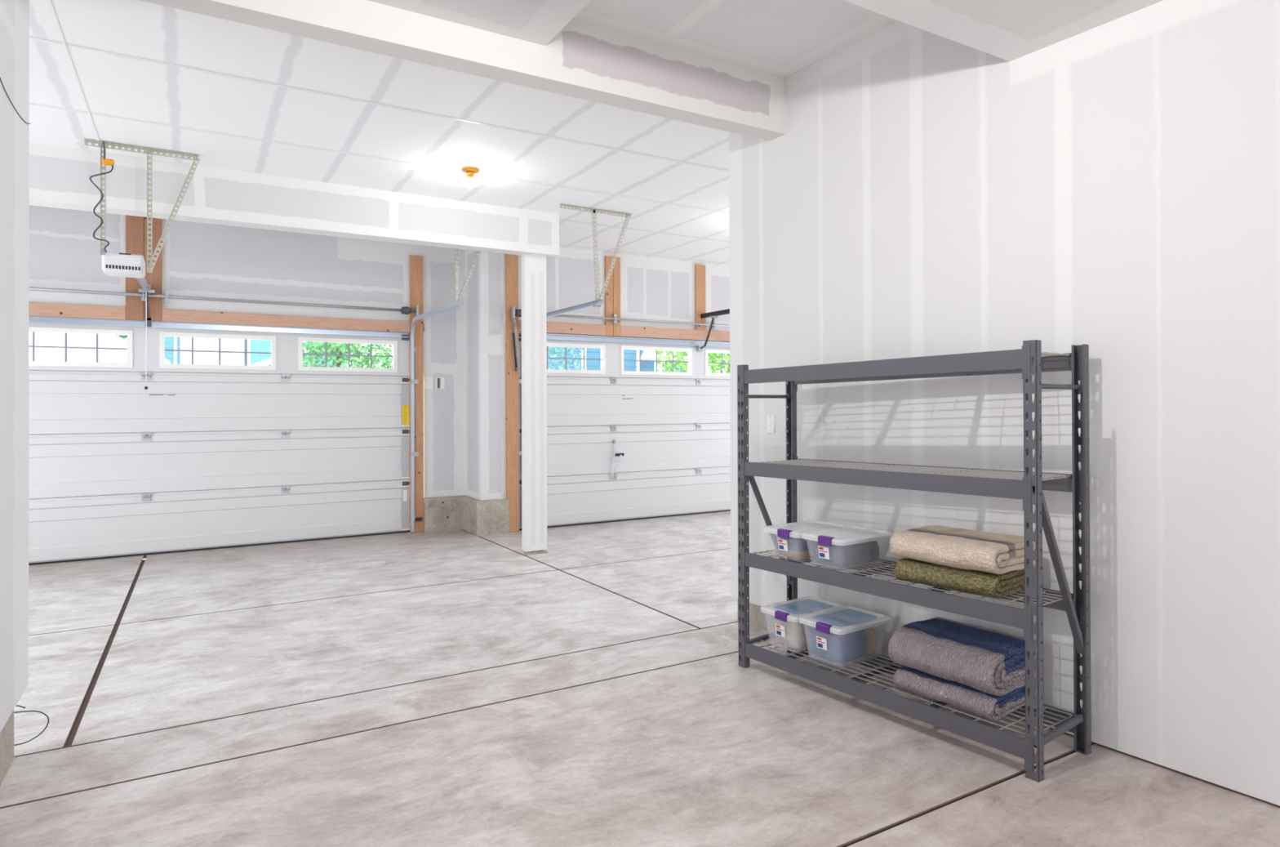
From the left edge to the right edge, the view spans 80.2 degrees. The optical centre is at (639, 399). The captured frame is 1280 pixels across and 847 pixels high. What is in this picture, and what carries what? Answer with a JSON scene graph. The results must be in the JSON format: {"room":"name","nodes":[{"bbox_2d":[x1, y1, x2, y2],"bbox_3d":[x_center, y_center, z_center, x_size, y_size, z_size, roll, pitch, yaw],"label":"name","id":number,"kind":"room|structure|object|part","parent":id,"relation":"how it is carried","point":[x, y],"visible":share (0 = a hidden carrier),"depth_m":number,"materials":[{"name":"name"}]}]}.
{"room":"garage","nodes":[
{"label":"garage","id":0,"kind":"room"},
{"bbox_2d":[0,0,29,785],"bbox_3d":[-0.763,-0.298,-0.164,0.120,3.820,8.890,0,0,-31],"label":"wall","id":1,"kind":"structure","parent":0,"point":[14,14],"depth_m":3.36,"materials":[{"name":"paint"}]},
{"bbox_2d":[0,77,30,124],"bbox_3d":[-2.618,-1.414,3.103,0.006,0.226,1.388,0,0,-31],"label":"cord","id":2,"kind":"object","parent":1,"relation":"attached to","point":[0,77],"visible":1,"depth_m":3.32,"materials":[{"name":"grey plastic"}]},
{"bbox_2d":[13,704,48,745],"bbox_3d":[-2.809,1.478,3.477,0.063,0.196,0.173,0,0,37],"label":"wire loop","id":3,"kind":"object","parent":1,"relation":"attached to","point":[17,704],"visible":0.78,"depth_m":3.49,"materials":[{"name":"silver metal"}]},
{"bbox_2d":[28,204,729,535],"bbox_3d":[-2.170,-0.163,9.578,13.200,3.660,0.820,0,0,-31],"label":"wall","id":4,"kind":"structure","parent":0,"point":[467,430],"depth_m":9.38,"materials":[{"name":"paint"}]},
{"bbox_3d":[-5.313,-1.405,7.996,0.158,1.130,0.040,0,0,-31],"label":"timber post","id":5,"kind":"part","parent":4,"relation":"part of","materials":[{"name":"brown wood"}]},
{"bbox_3d":[-5.175,-1.405,8.080,0.158,1.130,0.040,0,0,-31],"label":"timber post","id":6,"kind":"part","parent":4,"relation":"part of","materials":[{"name":"brown wood"}]},
{"bbox_2d":[28,315,409,564],"bbox_3d":[-5.265,0.364,8.104,5.580,2.573,0.095,0,0,-31],"label":"door","id":7,"kind":"structure","parent":4,"relation":"in","point":[205,456],"depth_m":8.40,"materials":[{"name":"paint"}]},
{"bbox_2d":[403,405,407,422],"bbox_3d":[-2.925,0.182,9.475,0.050,0.215,0.002,0,0,-31],"label":"print","id":8,"kind":"object","parent":7,"relation":"attached to","point":[405,407],"depth_m":9.48},
{"bbox_2d":[28,286,418,316],"bbox_3d":[-5.211,-1.099,7.963,5.720,0.140,0.099,0,0,-31],"label":"shaft","id":9,"kind":"object","parent":4,"relation":"attached to","point":[406,310],"visible":0.97,"depth_m":8.29,"materials":[{"name":"metal"}]},
{"bbox_3d":[-2.786,-0.076,9.481,0.160,3.450,0.040,0,0,-31],"label":"timber post","id":10,"kind":"part","parent":4,"relation":"part of","materials":[{"name":"brown wood"}]},
{"bbox_2d":[424,377,433,388],"bbox_3d":[-2.661,-0.213,9.574,0.110,0.145,0.008,0,0,-31],"label":"blank plate","id":11,"kind":"object","parent":4,"relation":"attached to","point":[428,381],"visible":1,"depth_m":9.57,"materials":[{"name":"white plastic"}]},
{"bbox_2d":[435,377,444,388],"bbox_3d":[-2.533,-0.214,9.643,0.110,0.145,0.018,0,0,-31],"label":"outlet cover","id":12,"kind":"object","parent":4,"relation":"attached to","point":[440,381],"visible":1,"depth_m":9.64,"materials":[{"name":"plastic"}]},
{"bbox_2d":[409,248,480,531],"bbox_3d":[-2.109,-0.175,8.635,0.470,3.595,2.155,0,0,-31],"label":"door track","id":13,"kind":"object","parent":4,"relation":"attached to","point":[459,300],"visible":0.83,"depth_m":9.40,"materials":[{"name":"metal"}]},
{"bbox_2d":[414,515,422,520],"bbox_3d":[-2.759,1.471,9.436,0.100,0.055,0.045,0,0,-31],"label":"sensor","id":14,"kind":"object","parent":13,"relation":"attached to","point":[416,518],"visible":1,"depth_m":9.42,"materials":[{"name":"black plastic"}]},
{"bbox_3d":[-2.291,0.303,8.521,0.036,2.639,2.149,0,0,-31],"label":"rail","id":15,"kind":"part","parent":13,"relation":"part of","materials":[{"name":"silver metal"}]},
{"bbox_3d":[-1.594,-0.155,9.488,0.160,3.600,0.040,0,0,-31],"label":"timber post","id":16,"kind":"part","parent":4,"relation":"part of","materials":[{"name":"brown wood"}]},
{"bbox_2d":[511,317,519,371],"bbox_3d":[-1.544,-0.697,9.471,0.110,0.684,0.053,0,0,-31],"label":"bracket","id":17,"kind":"object","parent":4,"relation":"attached to","point":[517,358],"visible":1,"depth_m":9.47,"materials":[{"name":"metal"}]},
{"bbox_3d":[-0.417,-1.393,10.192,0.108,1.065,0.040,0,0,-31],"label":"timber post","id":18,"kind":"part","parent":4,"relation":"part of","materials":[{"name":"brown wood"}]},
{"bbox_3d":[-0.319,-1.393,10.247,0.108,1.065,0.040,0,0,-31],"label":"timber post","id":19,"kind":"part","parent":4,"relation":"part of","materials":[{"name":"brown wood"}]},
{"bbox_2d":[511,306,729,328],"bbox_3d":[0.858,-1.085,10.860,5.682,0.140,0.099,0,0,-31],"label":"shaft","id":20,"kind":"object","parent":4,"relation":"attached to","point":[514,312],"visible":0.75,"depth_m":10.18,"materials":[{"name":"metal"}]},
{"bbox_3d":[0.858,-1.085,10.861,5.680,0.032,0.034,0,0,-31],"label":"rod","id":21,"kind":"part","parent":20,"relation":"part of","materials":[{"name":"metal"}]},
{"bbox_2d":[518,331,730,530],"bbox_3d":[0.850,0.358,10.994,5.590,2.573,0.095,0,0,-31],"label":"door","id":22,"kind":"structure","parent":4,"relation":"in","point":[671,429],"depth_m":10.45,"materials":[{"name":"paint"}]},
{"bbox_2d":[613,440,623,456],"bbox_3d":[-0.325,0.809,10.247,0.204,0.530,0.090,0,0,-31],"label":"door handle","id":23,"kind":"object","parent":22,"relation":"hanging from","point":[614,441],"visible":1,"depth_m":10.24,"materials":[{"name":"black metal"}]},
{"bbox_3d":[0.869,-1.477,10.951,0.165,0.938,0.040,0,0,-31],"label":"timber post","id":24,"kind":"part","parent":4,"relation":"part of","materials":[{"name":"brown wood"}]},
{"bbox_2d":[697,308,729,351],"bbox_3d":[1.636,-0.980,9.682,0.100,0.530,3.060,0,0,-31],"label":"rail","id":25,"kind":"object","parent":4,"relation":"attached to","point":[714,314],"visible":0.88,"depth_m":10.73,"materials":[{"name":"black metal"}]},
{"bbox_3d":[0.961,-0.961,10.825,0.028,0.438,0.327,0,0,-31],"label":"door arm","id":26,"kind":"part","parent":25,"relation":"part of","materials":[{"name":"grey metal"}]},
{"bbox_3d":[1.650,-1.216,9.657,0.050,0.060,3.000,0,0,-31],"label":"rail","id":27,"kind":"part","parent":25,"relation":"part of","materials":[{"name":"black metal"}]},
{"bbox_2d":[28,0,1163,266],"bbox_3d":[1.116,-1.913,4.011,13.200,0.680,14.150,0,0,-31],"label":"ceiling","id":28,"kind":"structure","parent":0,"point":[362,119],"depth_m":5.01,"materials":[{"name":"white paint"}]},
{"bbox_2d":[84,138,199,326],"bbox_3d":[-4.525,-1.380,7.039,0.762,1.184,2.534,0,0,-31],"label":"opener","id":29,"kind":"object","parent":28,"relation":"hanging from","point":[121,264],"visible":1,"depth_m":6.00,"materials":[{"name":"white metal"}]},
{"bbox_2d":[89,140,114,252],"bbox_3d":[-4.107,-1.555,5.810,0.158,0.846,0.066,0,0,-13],"label":"power cord","id":30,"kind":"object","parent":29,"relation":"hanging from","point":[108,162],"visible":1,"depth_m":5.80,"materials":[{"name":"plastic"}]},
{"bbox_3d":[-4.647,-1.142,7.066,0.056,0.086,2.081,0,0,-30],"label":"rail","id":31,"kind":"part","parent":29,"relation":"part of","materials":[{"name":"silver metal"}]},
{"bbox_2d":[144,291,147,389],"bbox_3d":[-5.106,-0.615,7.860,0.032,1.014,0.030,0,0,-31],"label":"cord","id":32,"kind":"object","parent":29,"relation":"hanging from","point":[145,387],"visible":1,"depth_m":7.86,"materials":[{"name":"fabric"}]},
{"bbox_3d":[-5.177,-0.957,8.004,0.050,0.352,0.204,0,0,-31],"label":"door arm","id":33,"kind":"part","parent":29,"relation":"part of"},
{"bbox_2d":[461,166,479,187],"bbox_3d":[-1.462,-1.910,6.559,0.150,0.162,0.150,0,0,-31],"label":"ceiling lamp","id":34,"kind":"object","parent":28,"relation":"attached to","point":[470,171],"visible":1,"depth_m":6.53,"materials":[{"name":"gold metal"}]},
{"bbox_2d":[466,170,474,177],"bbox_3d":[-1.463,-1.943,6.559,0.070,0.055,0.070,0,0,-31],"label":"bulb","id":35,"kind":"object","parent":34,"relation":"attached to","point":[470,174],"depth_m":6.53,"materials":[{"name":"white glass"}]},
{"bbox_3d":[-1.462,-1.875,6.559,0.086,0.092,0.085,0,0,-31],"label":"bulb","id":36,"kind":"part","parent":34,"relation":"part of","materials":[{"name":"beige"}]},
{"bbox_2d":[519,203,631,510],"bbox_3d":[-0.904,-0.179,8.684,0.830,3.594,2.154,0,0,-31],"label":"door track","id":37,"kind":"object","parent":28,"relation":"hanging from","point":[597,302],"visible":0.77,"depth_m":8.00,"materials":[{"name":"metal"}]},
{"bbox_3d":[-0.933,0.299,8.664,0.036,2.639,2.154,0,0,-31],"label":"rail","id":38,"kind":"part","parent":37,"relation":"part of","materials":[{"name":"silver metal"}]},
{"bbox_3d":[-0.446,-1.002,7.907,0.070,0.070,0.060,0,0,-31],"label":"joint plate","id":39,"kind":"part","parent":37,"relation":"part of","materials":[{"name":"metal"}]},
{"bbox_2d":[0,511,1279,846],"bbox_3d":[1.115,1.601,4.014,13.200,0.212,14.200,0,0,-31],"label":"floor","id":40,"kind":"structure","parent":0,"point":[461,687],"depth_m":3.72,"materials":[{"name":"concrete"}]},
{"bbox_2d":[520,253,547,555],"bbox_3d":[-1.125,0.046,8.123,0.251,3.190,0.135,0,0,-31],"label":"column","id":41,"kind":"structure","parent":40,"relation":"on","point":[533,267],"depth_m":8.08,"materials":[{"name":"paint"}]},
{"bbox_2d":[737,339,1091,782],"bbox_3d":[1.297,0.678,3.986,0.466,1.840,1.802,0,0,-35],"label":"storage rack","id":42,"kind":"object","parent":40,"relation":"on","point":[1028,360],"visible":0.87,"depth_m":3.48,"materials":[{"name":"metal"}]},
{"bbox_3d":[0.623,0.697,4.578,0.043,1.815,0.057,0,0,-35],"label":"post","id":43,"kind":"part","parent":42,"relation":"part of","materials":[{"name":"grey metal"}]},
{"bbox_3d":[0.961,0.697,4.818,0.043,1.815,0.057,0,0,-35],"label":"post","id":44,"kind":"part","parent":42,"relation":"part of","materials":[{"name":"grey metal"}]},
{"bbox_2d":[760,595,844,637],"bbox_3d":[0.969,1.335,4.523,0.451,0.227,0.304,0,0,-35],"label":"storage bin","id":45,"kind":"object","parent":42,"relation":"on","point":[792,610],"visible":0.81,"depth_m":4.49,"materials":[{"name":"white"}]},
{"bbox_2d":[773,617,812,648],"bbox_3d":[0.964,1.356,4.508,0.330,0.172,0.237,0,0,-35],"label":"folded clothes","id":46,"kind":"object","parent":45,"relation":"in","point":[797,633],"visible":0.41,"depth_m":4.38,"materials":[{"name":"beige fabric"}]},
{"bbox_3d":[0.972,1.240,4.526,0.444,0.030,0.304,0,0,-35],"label":"lid","id":47,"kind":"part","parent":45,"relation":"part of","materials":[{"name":"white"}]},
{"bbox_3d":[0.972,1.230,4.526,0.320,0.004,0.200,0,0,-35],"label":"lid panel","id":48,"kind":"part","parent":45,"relation":"part of","materials":[{"name":"blue"}]},
{"bbox_2d":[762,520,847,551],"bbox_3d":[0.966,0.819,4.429,0.451,0.177,0.299,0,0,-35],"label":"storage bin","id":49,"kind":"object","parent":42,"relation":"on","point":[796,529],"visible":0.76,"depth_m":4.37,"materials":[{"name":"white"}]},
{"bbox_2d":[777,536,815,558],"bbox_3d":[0.972,0.832,4.410,0.354,0.138,0.202,0,0,-35],"label":"folded clothes","id":50,"kind":"object","parent":49,"relation":"in","point":[797,548],"visible":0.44,"depth_m":4.28,"materials":[{"name":"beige fabric"}]},
{"bbox_3d":[0.969,0.749,4.432,0.444,0.030,0.299,0,0,-35],"label":"lid","id":51,"kind":"part","parent":49,"relation":"part of","materials":[{"name":"white"}]},
{"bbox_3d":[0.969,0.739,4.432,0.320,0.004,0.195,0,0,-35],"label":"lid panel","id":52,"kind":"part","parent":49,"relation":"part of","materials":[{"name":"white"}]},
{"bbox_2d":[798,605,890,650],"bbox_3d":[1.150,1.328,4.275,0.451,0.227,0.314,0,0,-35],"label":"storage bin","id":53,"kind":"object","parent":42,"relation":"on","point":[844,620],"visible":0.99,"depth_m":4.22,"materials":[{"name":"white"}]},
{"bbox_2d":[817,642,822,648],"bbox_3d":[0.987,1.345,4.166,0.001,0.022,0.036,-6,3,-34],"label":"print","id":54,"kind":"object","parent":53,"relation":"attached to","point":[820,645],"depth_m":4.17},
{"bbox_2d":[808,626,866,662],"bbox_3d":[1.107,1.341,4.249,0.264,0.188,0.250,0,0,-35],"label":"folded clothes","id":55,"kind":"object","parent":53,"relation":"in","point":[849,646],"visible":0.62,"depth_m":4.15,"materials":[{"name":"blue fabric"}]},
{"bbox_3d":[1.152,1.233,4.278,0.444,0.030,0.314,0,0,-35],"label":"lid","id":56,"kind":"part","parent":53,"relation":"part of","materials":[{"name":"white"}]},
{"bbox_3d":[1.152,1.223,4.278,0.320,0.004,0.210,0,0,-35],"label":"lid panel","id":57,"kind":"part","parent":53,"relation":"part of","materials":[{"name":"blue"}]},
{"bbox_2d":[864,626,877,654],"bbox_3d":[1.251,1.356,4.346,0.097,0.159,0.222,0,0,-35],"label":"folded clothes","id":58,"kind":"object","parent":53,"relation":"in","point":[870,643],"visible":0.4,"depth_m":4.25,"materials":[{"name":"fabric"}]},
{"bbox_2d":[800,525,893,559],"bbox_3d":[1.137,0.812,4.178,0.451,0.177,0.299,0,0,-35],"label":"storage bin","id":59,"kind":"object","parent":42,"relation":"on","point":[849,535],"visible":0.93,"depth_m":4.10,"materials":[{"name":"white"}]},
{"bbox_2d":[819,552,825,557],"bbox_3d":[0.975,0.830,4.069,0.001,0.022,0.036,-8,4,-34],"label":"print","id":60,"kind":"object","parent":59,"relation":"attached to","point":[821,554],"depth_m":4.07},
{"bbox_2d":[812,541,871,567],"bbox_3d":[1.102,0.823,4.159,0.290,0.143,0.239,0,0,-35],"label":"folded clothes","id":61,"kind":"object","parent":59,"relation":"in","point":[840,556],"visible":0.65,"depth_m":4.05,"materials":[{"name":"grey fabric"}]},
{"bbox_3d":[1.140,0.743,4.181,0.444,0.030,0.299,0,0,-35],"label":"lid","id":62,"kind":"part","parent":59,"relation":"part of","materials":[{"name":"white"}]},
{"bbox_3d":[1.140,0.733,4.181,0.320,0.004,0.195,0,0,-35],"label":"lid panel","id":63,"kind":"part","parent":59,"relation":"part of","materials":[{"name":"white"}]},
{"bbox_2d":[868,540,879,561],"bbox_3d":[1.234,0.829,4.247,0.096,0.132,0.213,0,0,-35],"label":"folded clothes","id":64,"kind":"object","parent":59,"relation":"in","point":[874,550],"visible":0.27,"depth_m":4.16,"materials":[{"name":"grey fabric"}]},
{"bbox_2d":[893,666,1029,720],"bbox_3d":[1.550,1.376,3.664,0.390,0.113,0.516,0,0,-37],"label":"quilt","id":65,"kind":"object","parent":42,"relation":"on","point":[992,707],"visible":0.56,"depth_m":3.50,"materials":[{"name":"grey fabric"}]},
{"bbox_2d":[888,616,1035,695],"bbox_3d":[1.551,1.226,3.666,0.426,0.197,0.562,0,0,-35],"label":"quilt","id":66,"kind":"object","parent":65,"relation":"on","point":[985,660],"visible":0.98,"depth_m":3.54,"materials":[{"name":"grey fabric"}]},
{"bbox_2d":[894,557,1028,597],"bbox_3d":[1.551,0.835,3.656,0.389,0.114,0.515,0,0,-38],"label":"folded blanket","id":67,"kind":"object","parent":42,"relation":"on","point":[988,584],"visible":0.75,"depth_m":3.49,"materials":[{"name":"green fabric"}]},
{"bbox_2d":[889,524,1035,573],"bbox_3d":[1.551,0.716,3.669,0.412,0.132,0.554,0,0,-36],"label":"folded blanket","id":68,"kind":"object","parent":67,"relation":"on","point":[953,547],"visible":0.98,"depth_m":3.54,"materials":[{"name":"beige fabric"}]},
{"bbox_3d":[1.633,0.660,3.155,0.043,1.815,0.057,0,0,-35],"label":"post","id":69,"kind":"part","parent":42,"relation":"part of","materials":[{"name":"grey metal"}]},
{"bbox_3d":[1.971,0.660,3.395,0.043,1.815,0.057,0,0,-35],"label":"post","id":70,"kind":"part","parent":42,"relation":"part of","materials":[{"name":"grey metal"}]},
{"bbox_2d":[728,0,1279,807],"bbox_3d":[3.076,-0.300,2.026,0.131,3.820,8.645,0,0,-33],"label":"wall","id":71,"kind":"structure","parent":0,"point":[1113,188],"depth_m":3.51,"materials":[{"name":"paint"}]},
{"bbox_2d":[766,414,774,432],"bbox_3d":[0.896,0.164,5.236,0.020,0.124,0.074,0,0,-33],"label":"light switch","id":72,"kind":"object","parent":71,"relation":"attached to","point":[770,418],"visible":1,"depth_m":5.23,"materials":[{"name":"white plastic"}]},
{"bbox_3d":[3.286,1.508,1.704,0.108,0.160,7.900,0,0,-33],"label":"sill plate","id":73,"kind":"part","parent":71,"relation":"part of","materials":[{"name":"white paint"}]},
{"label":"outside","id":74,"kind":"structure","parent":0,"visible":0},
{"bbox_3d":[-16.783,2.133,48.111,140.000,0.230,80.050,0,0,-31],"label":"ground","id":75,"kind":"structure","parent":74,"visible":0},
{"bbox_2d":[28,331,170,364],"bbox_3d":[-18.741,-1.167,18.964,12.000,6.080,4.500,0,0,-31],"label":"house","id":76,"kind":"structure","parent":75,"relation":"on","point":[44,339],"depth_m":19.41,"materials":[{"name":"white"}]},
{"bbox_2d":[115,334,127,340],"bbox_3d":[-17.327,-1.300,24.131,3.263,6.396,1.708,0,0,-31],"label":"tree","id":77,"kind":"object","parent":75,"relation":"on","point":[124,336],"visible":0.02,"depth_m":24.34,"materials":[{"name":"green plant"}]},
{"bbox_2d":[164,336,346,367],"bbox_3d":[-16.472,-2.257,31.348,7.676,8.374,9.071,0,0,-31],"label":"house","id":78,"kind":"structure","parent":75,"relation":"on","point":[171,342],"depth_m":27.38,"materials":[{"name":"teal"}]},
{"bbox_3d":[-16.367,-1.234,26.777,0.093,6.280,0.058,0,0,-31],"label":"corner trim","id":79,"kind":"part","parent":78,"relation":"part of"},
{"bbox_3d":[-14.376,-1.235,27.946,0.105,6.280,0.070,0,0,-31],"label":"corner trim","id":80,"kind":"part","parent":78,"relation":"part of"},
{"bbox_3d":[-12.571,-1.895,28.651,3.698,1.663,0.465,0,0,-31],"label":"porch rail","id":81,"kind":"part","parent":78,"relation":"part of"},
{"bbox_2d":[302,341,392,368],"bbox_3d":[-6.543,-0.997,16.451,2.670,5.636,2.515,0,0,-31],"label":"tree","id":82,"kind":"object","parent":75,"relation":"on","point":[315,347],"visible":0.13,"depth_m":16.09,"materials":[{"name":"green plant"}]},
{"bbox_2d":[547,346,586,369],"bbox_3d":[-2.848,-0.834,20.356,2.926,5.327,2.137,0,0,-31],"label":"tree","id":83,"kind":"object","parent":75,"relation":"on","point":[561,366],"visible":0.07,"depth_m":20.46,"materials":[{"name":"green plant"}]},
{"bbox_2d":[547,346,687,372],"bbox_3d":[-1.480,-1.555,25.033,4.200,6.800,7.200,0,0,-31],"label":"house","id":84,"kind":"structure","parent":75,"relation":"on","point":[590,353],"depth_m":22.52,"materials":[{"name":"blue"}]},
{"bbox_3d":[-1.610,-0.771,21.792,0.120,5.200,0.080,0,0,-31],"label":"corner trim","id":85,"kind":"part","parent":84,"relation":"part of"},
{"bbox_3d":[-0.045,-0.772,22.692,0.110,5.200,0.080,0,0,-31],"label":"corner trim","id":86,"kind":"part","parent":84,"relation":"part of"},
{"bbox_3d":[0.578,0.304,22.286,0.250,3.040,0.200,0,0,-31],"label":"porch post","id":87,"kind":"part","parent":84,"relation":"part of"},
{"bbox_2d":[653,350,729,373],"bbox_3d":[2.215,-0.662,18.735,4.128,4.933,2.463,0,0,-31],"label":"tree","id":88,"kind":"object","parent":75,"relation":"on","point":[712,357],"visible":0.06,"depth_m":18.03,"materials":[{"name":"green plant"}]}
]}

